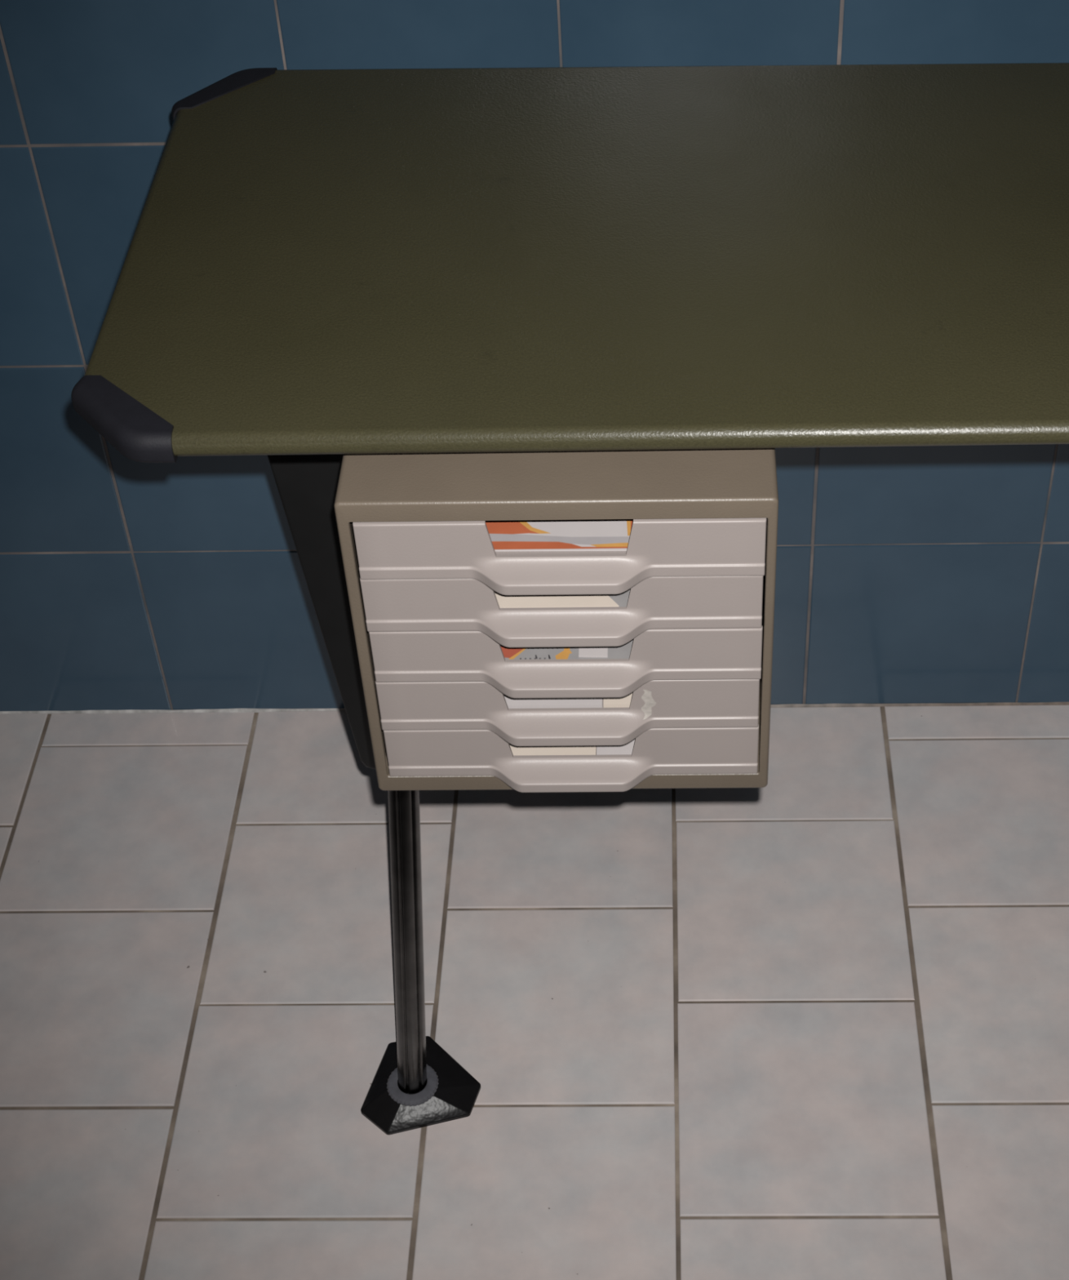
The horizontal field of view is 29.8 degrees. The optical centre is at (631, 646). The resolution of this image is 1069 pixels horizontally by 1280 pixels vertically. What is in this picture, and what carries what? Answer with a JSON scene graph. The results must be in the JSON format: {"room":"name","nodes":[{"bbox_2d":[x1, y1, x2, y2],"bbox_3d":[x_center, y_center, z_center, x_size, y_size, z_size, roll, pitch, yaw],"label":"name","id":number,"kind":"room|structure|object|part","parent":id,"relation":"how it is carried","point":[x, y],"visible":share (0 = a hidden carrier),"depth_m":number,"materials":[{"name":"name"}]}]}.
{"room":"office","nodes":[
{"label":"office","id":0,"kind":"room"},
{"bbox_2d":[0,705,1068,1279],"bbox_3d":[0.031,0.874,1.070,3.562,0.050,2.321,-1,44,1],"label":"floor","id":1,"kind":"structure","parent":0,"point":[812,1023],"depth_m":1.65,"materials":[{"name":"grey tile"}]},
{"bbox_2d":[71,62,1068,1134],"bbox_3d":[0.328,0.043,1.356,1.208,0.751,0.409,-1,44,1],"label":"desk","id":2,"kind":"object","parent":1,"relation":"on","point":[320,266],"depth_m":1.07,"materials":[{"name":"green plastic"}]},
{"bbox_3d":[-0.167,0.200,1.495,0.023,0.331,0.104,7,44,9],"label":"leg","id":3,"kind":"part","parent":2,"relation":"part of","materials":[{"name":"metal"}]},
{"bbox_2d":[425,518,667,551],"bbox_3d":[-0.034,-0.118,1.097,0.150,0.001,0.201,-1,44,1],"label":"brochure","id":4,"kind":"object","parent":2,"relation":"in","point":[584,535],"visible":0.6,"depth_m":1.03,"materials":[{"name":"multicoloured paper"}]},
{"bbox_2d":[503,693,602,708],"bbox_3d":[-0.064,-0.035,1.171,0.098,0.002,0.199,-1,44,1],"label":"paper sheet","id":5,"kind":"object","parent":2,"relation":"in","point":[513,703],"visible":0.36,"depth_m":1.10,"materials":[{"name":"white paper"}]},
{"bbox_2d":[509,743,596,755],"bbox_3d":[-0.065,-0.007,1.195,0.093,0.003,0.202,-1,44,1],"label":"paper sheet","id":6,"kind":"object","parent":2,"relation":"in","point":[517,750],"visible":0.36,"depth_m":1.12,"materials":[{"name":"beige paper"}]},
{"bbox_3d":[-0.034,-0.093,1.165,0.221,0.211,0.312,-1,44,1],"label":"drawer unit","id":7,"kind":"part","parent":2,"relation":"part of","materials":[{"name":"beige plastic"}]},
{"bbox_3d":[-0.034,-0.141,1.109,0.207,0.036,0.271,-1,44,1],"label":"drawer","id":8,"kind":"part","parent":2,"relation":"part of","materials":[{"name":"grey plastic"}]},
{"bbox_3d":[-0.034,-0.115,1.135,0.207,0.036,0.271,-1,44,1],"label":"drawer","id":9,"kind":"part","parent":2,"relation":"part of","materials":[{"name":"grey plastic"}]},
{"bbox_3d":[-0.035,-0.036,1.014,0.104,0.014,0.016,-1,44,1],"label":"handle","id":10,"kind":"part","parent":2,"relation":"part of","materials":[{"name":"grey plastic"}]},
{"bbox_3d":[-0.035,-0.010,1.040,0.104,0.014,0.016,-1,44,1],"label":"handle","id":11,"kind":"part","parent":2,"relation":"part of","materials":[{"name":"grey plastic"}]},
{"bbox_3d":[-0.033,-0.087,1.160,0.207,0.036,0.271,0,44,1],"label":"drawer","id":12,"kind":"part","parent":2,"relation":"part of","materials":[{"name":"grey plastic"}]},
{"bbox_2d":[500,639,633,659],"bbox_3d":[-0.033,-0.065,1.146,0.156,0.003,0.212,0,44,1],"label":"leaflet","id":13,"kind":"object","parent":2,"relation":"in","point":[623,651],"visible":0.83,"depth_m":1.07,"materials":[{"name":"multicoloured paper"}]},
{"bbox_2d":[578,646,608,657],"bbox_3d":[-0.020,-0.014,1.090,0.016,0.001,0.058,0,44,1],"label":"paper slip","id":14,"kind":"object","parent":13,"relation":"on","point":[584,651],"visible":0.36,"depth_m":1.07,"materials":[{"name":"white paper"}]},
{"bbox_3d":[-0.034,0.017,1.065,0.104,0.014,0.016,0,44,1],"label":"handle","id":15,"kind":"part","parent":2,"relation":"part of","materials":[{"name":"grey plastic"}]},
{"bbox_3d":[-0.033,-0.061,1.186,0.207,0.036,0.271,-1,44,1],"label":"drawer","id":16,"kind":"part","parent":2,"relation":"part of","materials":[{"name":"grey plastic"}]},
{"bbox_3d":[-0.034,0.044,1.091,0.104,0.014,0.016,-1,44,1],"label":"handle","id":17,"kind":"part","parent":2,"relation":"part of","materials":[{"name":"grey plastic"}]},
{"bbox_3d":[-0.032,-0.034,1.211,0.207,0.036,0.271,-1,44,1],"label":"drawer","id":18,"kind":"part","parent":2,"relation":"part of","materials":[{"name":"grey plastic"}]},
{"bbox_3d":[-0.033,0.071,1.116,0.104,0.014,0.016,-1,44,1],"label":"handle","id":19,"kind":"part","parent":2,"relation":"part of","materials":[{"name":"grey plastic"}]},
{"bbox_2d":[596,737,635,755],"bbox_3d":[0.016,-0.008,1.193,0.069,0.004,0.202,-1,44,1],"label":"paper sheet","id":20,"kind":"object","parent":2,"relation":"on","point":[627,748],"visible":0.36,"depth_m":1.12,"materials":[{"name":"white paper"}]},
{"bbox_2d":[603,692,632,707],"bbox_3d":[0.017,-0.036,1.169,0.063,0.003,0.198,-1,44,1],"label":"paper sheet","id":21,"kind":"object","parent":2,"relation":"in","point":[620,702],"visible":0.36,"depth_m":1.10,"materials":[{"name":"beige paper"}]},
{"bbox_2d":[607,588,631,606],"bbox_3d":[-0.034,-0.091,1.121,0.160,0.003,0.212,-1,44,1],"label":"folder","id":22,"kind":"object","parent":2,"relation":"in","point":[621,599],"visible":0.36,"depth_m":1.05,"materials":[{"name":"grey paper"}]},
{"bbox_2d":[493,590,619,608],"bbox_3d":[-0.059,-0.089,1.117,0.107,0.001,0.202,-1,44,1],"label":"paper sheet","id":23,"kind":"object","parent":22,"relation":"on","point":[580,600],"visible":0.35,"depth_m":1.05,"materials":[{"name":"beige paper"}]},
{"bbox_2d":[0,0,1068,711],"bbox_3d":[0.145,-0.612,1.291,3.600,1.797,0.050,-1,44,1],"label":"wall","id":24,"kind":"structure","parent":0,"point":[921,574],"depth_m":1.70,"materials":[{"name":"blue tile"}]},
{"bbox_2d":[0,702,1068,714],"bbox_3d":[0.113,0.057,1.891,3.400,0.004,0.003,-1,44,1],"label":"trim","id":25,"kind":"structure","parent":24,"relation":"attached to","point":[788,705],"depth_m":1.90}
]}

